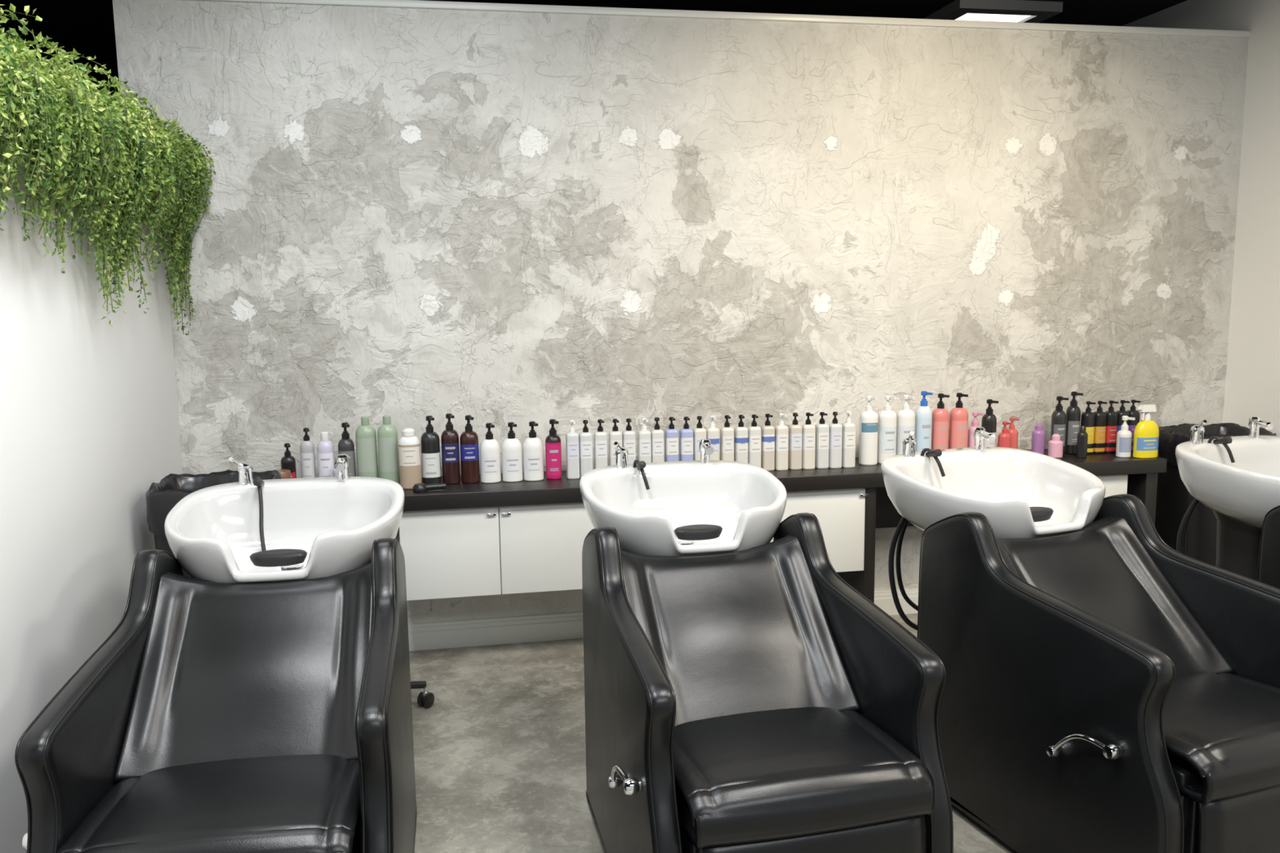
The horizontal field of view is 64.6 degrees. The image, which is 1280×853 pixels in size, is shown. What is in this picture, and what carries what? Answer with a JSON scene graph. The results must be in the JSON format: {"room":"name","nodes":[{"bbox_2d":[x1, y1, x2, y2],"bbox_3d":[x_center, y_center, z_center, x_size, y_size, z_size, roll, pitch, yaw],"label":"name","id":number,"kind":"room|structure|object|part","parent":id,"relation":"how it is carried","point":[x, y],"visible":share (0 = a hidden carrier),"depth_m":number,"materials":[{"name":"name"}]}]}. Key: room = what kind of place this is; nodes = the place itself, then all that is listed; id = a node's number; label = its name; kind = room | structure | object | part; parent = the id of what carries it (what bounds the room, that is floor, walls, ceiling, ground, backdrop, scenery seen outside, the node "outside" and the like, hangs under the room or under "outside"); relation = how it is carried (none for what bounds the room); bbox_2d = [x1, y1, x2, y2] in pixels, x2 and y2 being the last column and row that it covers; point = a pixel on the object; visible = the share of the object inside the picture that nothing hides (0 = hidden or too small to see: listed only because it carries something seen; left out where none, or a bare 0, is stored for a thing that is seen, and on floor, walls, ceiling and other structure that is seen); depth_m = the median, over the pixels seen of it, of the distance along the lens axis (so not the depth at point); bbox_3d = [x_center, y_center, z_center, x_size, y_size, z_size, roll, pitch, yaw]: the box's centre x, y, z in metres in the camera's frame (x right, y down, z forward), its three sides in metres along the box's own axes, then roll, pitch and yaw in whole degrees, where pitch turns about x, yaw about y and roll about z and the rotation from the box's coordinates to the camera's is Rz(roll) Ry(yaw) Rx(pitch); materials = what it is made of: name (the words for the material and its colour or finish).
{"room":"salon","nodes":[
{"label":"salon","id":0,"kind":"room"},
{"bbox_2d":[0,141,182,852],"bbox_3d":[-1.714,0.192,2.723,0.130,2.130,3.100,-2,8,-10],"label":"wall","id":1,"kind":"structure","parent":0,"point":[89,416],"depth_m":2.99,"materials":[{"name":"white paint"}]},
{"bbox_2d":[0,3,215,335],"bbox_3d":[-1.729,-0.706,2.992,0.596,0.976,2.353,-3,8,-14],"label":"hanging greenery","id":2,"kind":"object","parent":1,"relation":"hanging from","point":[129,163],"visible":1,"depth_m":2.91,"materials":[{"name":"green plant"}]},
{"bbox_2d":[0,0,1186,97],"bbox_3d":[-0.833,-1.980,3.668,8.100,0.050,13.000,-2,8,-10],"label":"ceiling","id":3,"kind":"structure","parent":0,"point":[85,26],"depth_m":5.37,"materials":[{"name":"black paint"}]},
{"bbox_2d":[924,0,1062,22],"bbox_3d":[1.882,-2.216,5.476,0.580,0.050,0.480,-2,8,-10],"label":"ceiling light","id":4,"kind":"object","parent":3,"relation":"attached to","point":[1038,11],"visible":0.63,"depth_m":5.27,"materials":[{"name":"grey metal"}]},
{"bbox_2d":[955,13,1030,22],"bbox_3d":[1.882,-2.211,5.476,0.398,0.010,0.298,-2,8,-10],"label":"diffuser","id":5,"kind":"object","parent":4,"relation":"attached to","point":[968,16],"visible":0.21,"depth_m":5.46,"materials":[{"name":"white"}]},
{"bbox_2d":[112,0,1248,624],"bbox_3d":[0.439,-0.427,4.692,5.110,2.760,0.120,-2,8,-10],"label":"wall","id":6,"kind":"structure","parent":0,"point":[499,219],"depth_m":4.52,"materials":[{"name":"paint"}]},
{"bbox_2d":[399,488,867,600],"bbox_3d":[-0.014,0.467,4.474,2.021,0.380,0.377,-2,8,-10],"label":"base cabinet","id":7,"kind":"object","parent":6,"relation":"attached to","point":[485,551],"visible":0.44,"depth_m":4.21,"materials":[{"name":"white laminate"}]},
{"bbox_3d":[-0.780,0.522,4.168,0.401,0.375,0.018,-2,8,-10],"label":"door panel","id":8,"kind":"part","parent":7,"relation":"part of","materials":[{"name":"white laminate"}]},
{"bbox_3d":[-0.610,0.361,4.162,0.036,0.010,0.013,-2,8,-10],"label":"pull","id":9,"kind":"part","parent":7,"relation":"part of","materials":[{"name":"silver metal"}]},
{"bbox_3d":[-0.551,0.359,4.172,0.036,0.010,0.013,-2,8,-10],"label":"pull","id":10,"kind":"part","parent":7,"relation":"part of","materials":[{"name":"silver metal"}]},
{"bbox_3d":[-0.382,0.507,4.240,0.401,0.375,0.018,-2,8,-10],"label":"door panel","id":11,"kind":"part","parent":7,"relation":"part of","materials":[{"name":"white laminate"}]},
{"bbox_3d":[0.813,0.462,4.456,0.401,0.375,0.018,-2,8,-10],"label":"door panel","id":12,"kind":"part","parent":7,"relation":"part of","materials":[{"name":"white laminate"}]},
{"bbox_3d":[0.983,0.301,4.450,0.036,0.010,0.013,-2,8,-10],"label":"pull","id":13,"kind":"part","parent":7,"relation":"part of","materials":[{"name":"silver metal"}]},
{"bbox_2d":[408,588,918,651],"bbox_3d":[0.532,0.887,4.818,4.980,0.120,0.018,-2,8,-10],"label":"baseboard","id":14,"kind":"structure","parent":6,"relation":"attached to","point":[563,626],"depth_m":4.61,"materials":[{"name":"white laminate"}]},
{"bbox_2d":[195,0,1250,37],"bbox_3d":[0.422,-1.809,4.499,5.110,0.030,0.142,-2,8,-10],"label":"trim","id":15,"kind":"structure","parent":6,"relation":"on","point":[381,3],"depth_m":4.44,"materials":[{"name":"white paint"}]},
{"bbox_2d":[1096,474,1128,497],"bbox_3d":[1.842,0.397,4.809,0.786,0.380,0.377,-2,8,-10],"label":"base cabinet","id":16,"kind":"object","parent":6,"relation":"attached to","point":[1113,484],"visible":0.04,"depth_m":4.68,"materials":[{"name":"white laminate"}]},
{"bbox_2d":[408,613,1017,852],"bbox_3d":[-0.794,1.090,4.095,8.100,0.050,13.000,-2,8,-10],"label":"floor","id":17,"kind":"structure","parent":0,"point":[500,749],"depth_m":3.52,"materials":[{"name":"concrete"}]},
{"bbox_2d":[145,469,282,577],"bbox_3d":[-1.552,0.648,3.781,0.440,0.927,0.389,-2,8,-10],"label":"waste bin","id":18,"kind":"object","parent":17,"relation":"on","point":[162,497],"visible":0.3,"depth_m":3.61,"materials":[{"name":"black plastic"}]},
{"bbox_2d":[14,537,417,852],"bbox_3d":[-0.961,0.821,2.477,0.763,0.933,1.022,-2,8,-9],"label":"chair","id":19,"kind":"object","parent":17,"relation":"on","point":[213,717],"visible":1,"depth_m":2.40,"materials":[{"name":"black leather"}]},
{"bbox_3d":[-1.256,0.817,2.455,0.078,0.913,0.973,-2,8,-7],"label":"arm","id":20,"kind":"part","parent":19,"relation":"part of","materials":[{"name":"black leather"}]},
{"bbox_3d":[-0.904,0.859,2.237,0.578,0.138,0.524,-2,8,-9],"label":"seat","id":21,"kind":"part","parent":19,"relation":"part of","materials":[{"name":"black leather"}]},
{"bbox_3d":[-0.964,0.609,2.573,0.604,0.417,0.485,-2,8,-9],"label":"backrest","id":22,"kind":"part","parent":19,"relation":"part of","materials":[{"name":"black leather"}]},
{"bbox_3d":[-0.947,0.908,2.528,0.540,0.145,0.910,-2,8,-9],"label":"seat","id":23,"kind":"part","parent":19,"relation":"part of","materials":[{"name":"black leather"}]},
{"bbox_3d":[-0.637,0.796,2.551,0.078,0.913,0.973,-2,8,-10],"label":"arm","id":24,"kind":"part","parent":19,"relation":"part of","materials":[{"name":"black leather"}]},
{"bbox_2d":[164,453,404,582],"bbox_3d":[-1.040,0.657,3.056,0.671,1.097,0.588,-2,8,-9],"label":"basin","id":25,"kind":"object","parent":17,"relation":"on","point":[247,530],"visible":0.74,"depth_m":3.12,"materials":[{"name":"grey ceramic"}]},
{"bbox_2d":[228,457,253,484],"bbox_3d":[-1.260,0.141,3.190,0.055,0.106,0.089,6,10,40],"label":"mixer tap","id":26,"kind":"object","parent":25,"relation":"on","point":[245,469],"depth_m":3.19,"materials":[{"name":"silver metal"}]},
{"bbox_2d":[410,680,434,707],"bbox_3d":[-1.056,0.851,3.792,0.540,0.510,0.519,-2,8,-10],"label":"stool","id":27,"kind":"object","parent":17,"relation":"on","point":[426,699],"visible":0.16,"depth_m":3.91,"materials":[{"name":"black plastic"}]},
{"bbox_3d":[-0.930,0.993,3.858,0.233,0.056,0.028,-5,9,-30],"label":"leg","id":28,"kind":"part","parent":27,"relation":"part of","materials":[{"name":"black plastic"}]},
{"bbox_2d":[579,439,786,556],"bbox_3d":[0.149,0.611,3.281,0.651,1.097,0.571,-2,8,-11],"label":"basin","id":29,"kind":"object","parent":17,"relation":"on","point":[704,506],"visible":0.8,"depth_m":3.36,"materials":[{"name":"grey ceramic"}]},
{"bbox_2d":[613,441,628,467],"bbox_3d":[-0.071,0.097,3.403,0.054,0.106,0.086,6,10,38],"label":"mixer tap","id":30,"kind":"object","parent":29,"relation":"on","point":[621,453],"depth_m":3.40,"materials":[{"name":"silver metal"}]},
{"bbox_2d":[582,512,953,852],"bbox_3d":[0.258,0.774,2.697,0.763,0.933,1.022,-3,8,-14],"label":"chair","id":31,"kind":"object","parent":17,"relation":"on","point":[754,700],"visible":1,"depth_m":2.54,"materials":[{"name":"black leather"}]},
{"bbox_3d":[-0.050,0.846,2.406,0.023,0.098,0.192,-3,8,-14],"label":"recline lever","id":32,"kind":"part","parent":31,"relation":"part of","materials":[{"name":"silver metal"}]},
{"bbox_3d":[-0.035,0.775,2.650,0.078,0.913,0.973,-2,8,-12],"label":"arm","id":33,"kind":"part","parent":31,"relation":"part of","materials":[{"name":"black leather"}]},
{"bbox_3d":[0.268,0.862,2.748,0.540,0.145,0.910,-3,8,-14],"label":"seat","id":34,"kind":"part","parent":31,"relation":"part of","materials":[{"name":"black leather"}]},
{"bbox_3d":[0.244,0.563,2.792,0.604,0.417,0.485,-3,8,-14],"label":"backrest","id":35,"kind":"part","parent":31,"relation":"part of","materials":[{"name":"black leather"}]},
{"bbox_3d":[0.335,0.812,2.462,0.578,0.138,0.524,-3,8,-14],"label":"seat","id":36,"kind":"part","parent":31,"relation":"part of","materials":[{"name":"black leather"}]},
{"bbox_3d":[0.573,0.747,2.797,0.078,0.913,0.973,-3,8,-15],"label":"arm","id":37,"kind":"part","parent":31,"relation":"part of","materials":[{"name":"black leather"}]},
{"bbox_2d":[403,448,1167,603],"bbox_3d":[0.454,0.586,4.566,3.960,0.787,0.399,-2,8,-10],"label":"countertop","id":38,"kind":"structure","parent":17,"relation":"on","point":[1142,479],"depth_m":4.42,"materials":[{"name":"black laminate"}]},
{"bbox_2d":[280,443,296,478],"bbox_3d":[-1.446,0.168,4.161,0.058,0.199,0.062,-2,8,-10],"label":"pump bottle","id":39,"kind":"object","parent":38,"relation":"on","point":[287,461],"visible":0.54,"depth_m":4.15,"materials":[{"name":"black plastic"}]},
{"bbox_2d":[299,427,315,478],"bbox_3d":[-1.376,0.134,4.190,0.056,0.257,0.059,-2,8,-10],"label":"pump bottle","id":40,"kind":"object","parent":38,"relation":"on","point":[307,447],"visible":0.73,"depth_m":4.17,"materials":[{"name":"grey plastic"}]},
{"bbox_2d":[316,431,334,477],"bbox_3d":[-1.299,0.142,4.190,0.066,0.240,0.059,-2,8,-10],"label":"lotion bottle","id":41,"kind":"object","parent":38,"relation":"on","point":[325,448],"visible":0.68,"depth_m":4.16,"materials":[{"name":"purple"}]},
{"bbox_2d":[333,462,337,476],"bbox_3d":[-1.232,0.204,4.139,0.045,0.129,0.040,-2,8,-10],"label":"spray bottle","id":42,"kind":"object","parent":38,"relation":"on","point":[335,471],"visible":0.05,"depth_m":4.12,"materials":[{"name":"grey plastic"}]},
{"bbox_2d":[337,422,355,476],"bbox_3d":[-1.225,0.119,4.224,0.066,0.272,0.074,-2,8,-10],"label":"pump bottle","id":43,"kind":"object","parent":38,"relation":"on","point":[345,445],"visible":0.62,"depth_m":4.21,"materials":[{"name":"grey plastic"}]},
{"bbox_2d":[355,416,378,477],"bbox_3d":[-1.143,0.105,4.234,0.084,0.297,0.075,-2,8,-10],"label":"shampoo bottle","id":44,"kind":"object","parent":38,"relation":"on","point":[366,433],"visible":0.8,"depth_m":4.20,"materials":[{"name":"green plastic"}]},
{"bbox_2d":[377,414,399,484],"bbox_3d":[-1.052,0.102,4.230,0.082,0.300,0.074,-2,8,-10],"label":"shampoo bottle","id":45,"kind":"object","parent":38,"relation":"on","point":[387,433],"visible":0.84,"depth_m":4.20,"materials":[{"name":"green plastic"}]},
{"bbox_2d":[398,427,422,488],"bbox_3d":[-0.955,0.131,4.201,0.088,0.249,0.079,-2,8,-10],"label":"lotion bottle","id":46,"kind":"object","parent":38,"relation":"on","point":[409,445],"visible":0.93,"depth_m":4.17,"materials":[{"name":"beige plastic"}]},
{"bbox_2d":[412,483,446,493],"bbox_3d":[-0.862,0.248,4.142,0.135,0.032,0.060,-2,8,-10],"label":"brush","id":47,"kind":"object","parent":38,"relation":"on","point":[418,487],"visible":1,"depth_m":4.13,"materials":[{"name":"black plastic"}]},
{"bbox_2d":[420,415,441,484],"bbox_3d":[-0.881,0.100,4.257,0.078,0.292,0.079,-2,8,-10],"label":"pump bottle","id":48,"kind":"object","parent":38,"relation":"on","point":[429,440],"visible":0.97,"depth_m":4.24,"materials":[{"name":"black plastic"}]},
{"bbox_2d":[440,413,460,484],"bbox_3d":[-0.803,0.093,4.286,0.075,0.297,0.070,1,8,15],"label":"pump bottle","id":49,"kind":"object","parent":38,"relation":"on","point":[450,437],"visible":0.98,"depth_m":4.26,"materials":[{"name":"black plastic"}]},
{"bbox_2d":[459,414,479,483],"bbox_3d":[-0.724,0.096,4.296,0.078,0.287,0.079,-2,8,-10],"label":"pump bottle","id":50,"kind":"object","parent":38,"relation":"on","point":[468,439],"visible":1,"depth_m":4.28,"materials":[{"name":"brown plastic"}]},
{"bbox_2d":[480,422,501,483],"bbox_3d":[-0.638,0.111,4.306,0.086,0.252,0.083,-2,8,-10],"label":"pump bottle","id":51,"kind":"object","parent":38,"relation":"on","point":[490,451],"visible":1,"depth_m":4.28,"materials":[{"name":"white plastic"}]},
{"bbox_2d":[502,422,523,482],"bbox_3d":[-0.547,0.107,4.322,0.086,0.252,0.083,-2,8,-10],"label":"pump bottle","id":52,"kind":"object","parent":38,"relation":"on","point":[512,452],"visible":1,"depth_m":4.30,"materials":[{"name":"white plastic"}]},
{"bbox_2d":[522,421,543,481],"bbox_3d":[-0.458,0.104,4.338,0.086,0.252,0.083,-2,8,-10],"label":"pump bottle","id":53,"kind":"object","parent":38,"relation":"on","point":[533,457],"visible":1,"depth_m":4.32,"materials":[{"name":"white plastic"}]},
{"bbox_2d":[545,418,561,479],"bbox_3d":[-0.373,0.097,4.359,0.068,0.257,0.074,-2,8,-10],"label":"pump bottle","id":54,"kind":"object","parent":38,"relation":"on","point":[553,441],"visible":1,"depth_m":4.34,"materials":[{"name":"pink plastic"}]},
{"bbox_2d":[565,411,855,479],"bbox_3d":[0.323,0.078,4.455,1.297,0.252,0.075,-2,8,-9],"label":"bottles","id":55,"kind":"object","parent":38,"relation":"on","point":[807,446],"visible":0.83,"depth_m":4.45,"materials":[{"name":"grey plastic"}]},
{"bbox_2d":[858,395,878,465],"bbox_3d":[1.041,0.018,4.604,0.082,0.312,0.081,-2,8,-10],"label":"shampoo bottle","id":56,"kind":"object","parent":38,"relation":"on","point":[868,419],"visible":1,"depth_m":4.58,"materials":[{"name":"white plastic"}]},
{"bbox_2d":[877,395,897,464],"bbox_3d":[1.130,0.014,4.620,0.082,0.312,0.081,-2,8,-10],"label":"shampoo bottle","id":57,"kind":"object","parent":38,"relation":"on","point":[886,428],"visible":0.85,"depth_m":4.60,"materials":[{"name":"white plastic"}]},
{"bbox_3d":[1.180,0.345,4.833,0.400,0.272,0.040,-2,8,-10],"label":"rail","id":58,"kind":"part","parent":38,"relation":"part of","materials":[{"name":"black laminate"}]},
{"bbox_2d":[896,394,915,454],"bbox_3d":[1.218,0.011,4.636,0.082,0.312,0.081,-2,8,-10],"label":"shampoo bottle","id":59,"kind":"object","parent":38,"relation":"on","point":[905,420],"visible":0.61,"depth_m":4.61,"materials":[{"name":"white plastic"}]},
{"bbox_2d":[915,391,933,452],"bbox_3d":[1.303,0.000,4.654,0.075,0.327,0.070,1,8,15],"label":"shampoo bottle","id":60,"kind":"object","parent":38,"relation":"on","point":[923,414],"visible":0.79,"depth_m":4.63,"materials":[{"name":"white plastic"}]},
{"bbox_2d":[931,393,949,450],"bbox_3d":[1.389,0.003,4.676,0.076,0.312,0.078,-2,8,-10],"label":"pump bottle","id":61,"kind":"object","parent":38,"relation":"on","point":[940,416],"visible":0.74,"depth_m":4.65,"materials":[{"name":"red"}]},
{"bbox_2d":[948,392,968,448],"bbox_3d":[1.479,0.000,4.694,0.084,0.312,0.082,-2,8,-10],"label":"pump bottle","id":62,"kind":"object","parent":38,"relation":"on","point":[958,415],"visible":0.79,"depth_m":4.67,"materials":[{"name":"red plastic"}]},
{"bbox_2d":[967,411,984,447],"bbox_3d":[1.562,0.042,4.710,0.060,0.222,0.071,-2,8,-10],"label":"pump bottle","id":63,"kind":"object","parent":38,"relation":"on","point":[975,423],"visible":0.46,"depth_m":4.70,"materials":[{"name":"pink plastic"}]},
{"bbox_2d":[981,399,998,447],"bbox_3d":[1.630,0.012,4.720,0.066,0.277,0.074,-2,8,-10],"label":"pump bottle","id":64,"kind":"object","parent":38,"relation":"on","point":[988,421],"visible":0.52,"depth_m":4.70,"materials":[{"name":"black plastic"}]},
{"bbox_2d":[997,421,1012,448],"bbox_3d":[1.703,0.063,4.722,0.058,0.174,0.062,-2,8,-10],"label":"pump bottle","id":65,"kind":"object","parent":38,"relation":"on","point":[1004,438],"visible":0.58,"depth_m":4.71,"materials":[{"name":"red plastic"}]},
{"bbox_2d":[1007,417,1019,448],"bbox_3d":[1.758,0.049,4.782,0.058,0.184,0.062,-2,8,-10],"label":"pump bottle","id":66,"kind":"object","parent":38,"relation":"on","point":[1012,431],"visible":0.44,"depth_m":4.76,"materials":[{"name":"red plastic"}]},
{"bbox_2d":[1031,423,1044,454],"bbox_3d":[1.895,0.060,4.814,0.058,0.149,0.052,-2,8,-10],"label":"lotion bottle","id":67,"kind":"object","parent":38,"relation":"on","point":[1037,434],"visible":0.87,"depth_m":4.79,"materials":[{"name":"purple"}]},
{"bbox_2d":[1048,433,1062,457],"bbox_3d":[1.949,0.089,4.746,0.064,0.109,0.057,-2,8,-10],"label":"bottle","id":68,"kind":"object","parent":38,"relation":"on","point":[1055,445],"visible":0.95,"depth_m":4.72,"materials":[{"name":"pink plastic"}]},
{"bbox_2d":[1050,395,1068,454],"bbox_3d":[1.990,-0.005,4.805,0.064,0.277,0.073,-2,8,-10],"label":"pump bottle","id":69,"kind":"object","parent":38,"relation":"on","point":[1059,415],"visible":0.7,"depth_m":4.79,"materials":[{"name":"grey plastic"}]},
{"bbox_2d":[1064,391,1083,454],"bbox_3d":[2.064,-0.017,4.816,0.064,0.297,0.073,-2,8,-10],"label":"pump bottle","id":70,"kind":"object","parent":38,"relation":"on","point":[1073,411],"visible":0.91,"depth_m":4.80,"materials":[{"name":"black plastic"}]},
{"bbox_2d":[1076,425,1088,457],"bbox_3d":[2.064,0.070,4.723,0.045,0.149,0.040,-2,8,-10],"label":"bottle","id":71,"kind":"object","parent":38,"relation":"on","point":[1082,436],"visible":1,"depth_m":4.71,"materials":[{"name":"black plastic"}]},
{"bbox_2d":[1080,400,1095,454],"bbox_3d":[2.131,0.005,4.815,0.055,0.251,0.058,-2,8,-10],"label":"pump bottle","id":72,"kind":"object","parent":38,"relation":"on","point":[1087,418],"visible":0.7,"depth_m":4.80,"materials":[{"name":"black plastic"}]},
{"bbox_2d":[1093,400,1106,453],"bbox_3d":[2.190,0.003,4.826,0.055,0.251,0.058,-2,8,-10],"label":"pump bottle","id":73,"kind":"object","parent":38,"relation":"on","point":[1100,416],"visible":0.94,"depth_m":4.81,"materials":[{"name":"black"}]},
{"bbox_2d":[1104,400,1118,453],"bbox_3d":[2.249,0.001,4.836,0.055,0.251,0.058,-2,8,-10],"label":"pump bottle","id":74,"kind":"object","parent":38,"relation":"on","point":[1112,415],"visible":0.89,"depth_m":4.82,"materials":[{"name":"black"}]},
{"bbox_2d":[1115,400,1129,432],"bbox_3d":[2.308,-0.001,4.847,0.055,0.251,0.058,-2,8,-10],"label":"pump bottle","id":75,"kind":"object","parent":38,"relation":"on","point":[1122,411],"visible":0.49,"depth_m":4.83,"materials":[{"name":"black plastic"}]},
{"bbox_2d":[1115,415,1134,457],"bbox_3d":[2.262,0.047,4.718,0.064,0.192,0.073,-2,8,-10],"label":"lotion bottle","id":76,"kind":"object","parent":38,"relation":"on","point":[1123,444],"visible":1,"depth_m":4.71,"materials":[{"name":"white plastic"}]},
{"bbox_2d":[1127,399,1141,452],"bbox_3d":[2.365,-0.004,4.857,0.055,0.251,0.058,-2,8,-10],"label":"pump bottle","id":77,"kind":"object","parent":38,"relation":"on","point":[1132,412],"visible":0.43,"depth_m":4.84,"materials":[{"name":"black plastic"}]},
{"bbox_2d":[1132,404,1159,458],"bbox_3d":[2.350,0.021,4.698,0.117,0.247,0.063,-2,8,-10],"label":"spray bottle","id":78,"kind":"object","parent":38,"relation":"on","point":[1146,432],"visible":1,"depth_m":4.68,"materials":[{"name":"yellow plastic"}]},
{"bbox_3d":[-1.439,0.256,4.067,0.074,0.050,0.074,-2,8,-10],"label":"tin","id":79,"kind":"object","parent":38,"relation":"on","visible":0},
{"bbox_2d":[276,469,290,479],"bbox_3d":[-1.439,0.202,4.059,0.074,0.050,0.074,-2,8,-10],"label":"tin","id":80,"kind":"object","parent":79,"relation":"on","point":[285,473],"visible":0.38,"depth_m":4.04,"materials":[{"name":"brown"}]},
{"bbox_2d":[880,426,1105,630],"bbox_3d":[1.203,0.573,3.461,0.684,1.097,0.600,-4,8,-21],"label":"basin","id":81,"kind":"object","parent":17,"relation":"on","point":[1022,494],"visible":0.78,"depth_m":3.51,"materials":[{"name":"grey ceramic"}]},
{"bbox_2d":[902,431,915,457],"bbox_3d":[0.940,0.063,3.550,0.057,0.106,0.090,4,9,28],"label":"mixer tap","id":82,"kind":"object","parent":81,"relation":"on","point":[908,442],"depth_m":3.55,"materials":[{"name":"silver metal"}]},
{"bbox_3d":[1.199,0.265,3.418,0.682,0.293,0.598,-4,8,-21],"label":"bowl","id":83,"kind":"part","parent":81,"relation":"part of","materials":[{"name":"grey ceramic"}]},
{"bbox_2d":[917,493,1279,852],"bbox_3d":[1.365,0.736,2.874,0.763,0.933,1.022,-4,9,-22],"label":"chair","id":84,"kind":"object","parent":17,"relation":"on","point":[1109,687],"visible":0.98,"depth_m":2.77,"materials":[{"name":"black leather"}]},
{"bbox_3d":[1.082,0.742,2.787,0.078,0.913,0.973,-4,8,-20],"label":"arm","id":85,"kind":"part","parent":84,"relation":"part of","materials":[{"name":"black leather"}]},
{"bbox_3d":[1.103,0.812,2.543,0.023,0.098,0.192,-4,9,-22],"label":"recline lever","id":86,"kind":"part","parent":84,"relation":"part of","materials":[{"name":"silver metal"}]},
{"bbox_3d":[1.334,0.525,2.966,0.604,0.417,0.485,-4,9,-22],"label":"backrest","id":87,"kind":"part","parent":84,"relation":"part of","materials":[{"name":"black leather"}]},
{"bbox_3d":[1.370,0.823,2.926,0.540,0.145,0.910,-4,9,-22],"label":"seat","id":88,"kind":"part","parent":84,"relation":"part of","materials":[{"name":"black leather"}]},
{"bbox_3d":[1.663,0.702,3.017,0.078,0.913,0.973,-4,9,-23],"label":"arm","id":89,"kind":"part","parent":84,"relation":"part of","materials":[{"name":"black leather"}]},
{"bbox_3d":[1.475,0.771,2.652,0.578,0.138,0.524,-4,9,-22],"label":"seat","id":90,"kind":"part","parent":84,"relation":"part of","materials":[{"name":"black leather"}]},
{"bbox_2d":[1155,422,1276,566],"bbox_3d":[2.741,0.452,4.891,0.475,0.901,0.388,-2,8,-10],"label":"waste bin","id":91,"kind":"object","parent":17,"relation":"on","point":[1174,500],"visible":0.23,"depth_m":4.79,"materials":[{"name":"black plastic"}]},
{"bbox_2d":[1175,416,1279,580],"bbox_3d":[2.320,0.531,3.659,0.670,1.097,0.588,-4,8,-21],"label":"basin","id":92,"kind":"object","parent":17,"relation":"on","point":[1237,477],"visible":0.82,"depth_m":3.65,"materials":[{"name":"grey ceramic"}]},
{"bbox_2d":[1190,419,1206,444],"bbox_3d":[2.062,0.022,3.744,0.055,0.106,0.089,4,9,28],"label":"mixer tap","id":93,"kind":"object","parent":92,"relation":"on","point":[1197,431],"depth_m":3.74,"materials":[{"name":"silver metal"}]},
{"bbox_3d":[2.316,0.224,3.616,0.670,0.293,0.587,-4,8,-21],"label":"bowl","id":94,"kind":"part","parent":92,"relation":"part of","materials":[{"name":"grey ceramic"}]},
{"bbox_2d":[1257,505,1279,589],"bbox_3d":[2.558,0.693,3.070,0.763,0.933,1.022,-4,9,-22],"label":"chair","id":95,"kind":"object","parent":17,"relation":"on","point":[1268,564],"visible":0.38,"depth_m":3.34,"materials":[{"name":"black leather"}]},
{"bbox_2d":[1122,0,1279,435],"bbox_3d":[3.110,-0.594,4.591,0.120,3.050,13.000,-2,8,-10],"label":"wall","id":96,"kind":"structure","parent":0,"point":[1252,380],"depth_m":4.89,"materials":[{"name":"beige paint"}]}
]}

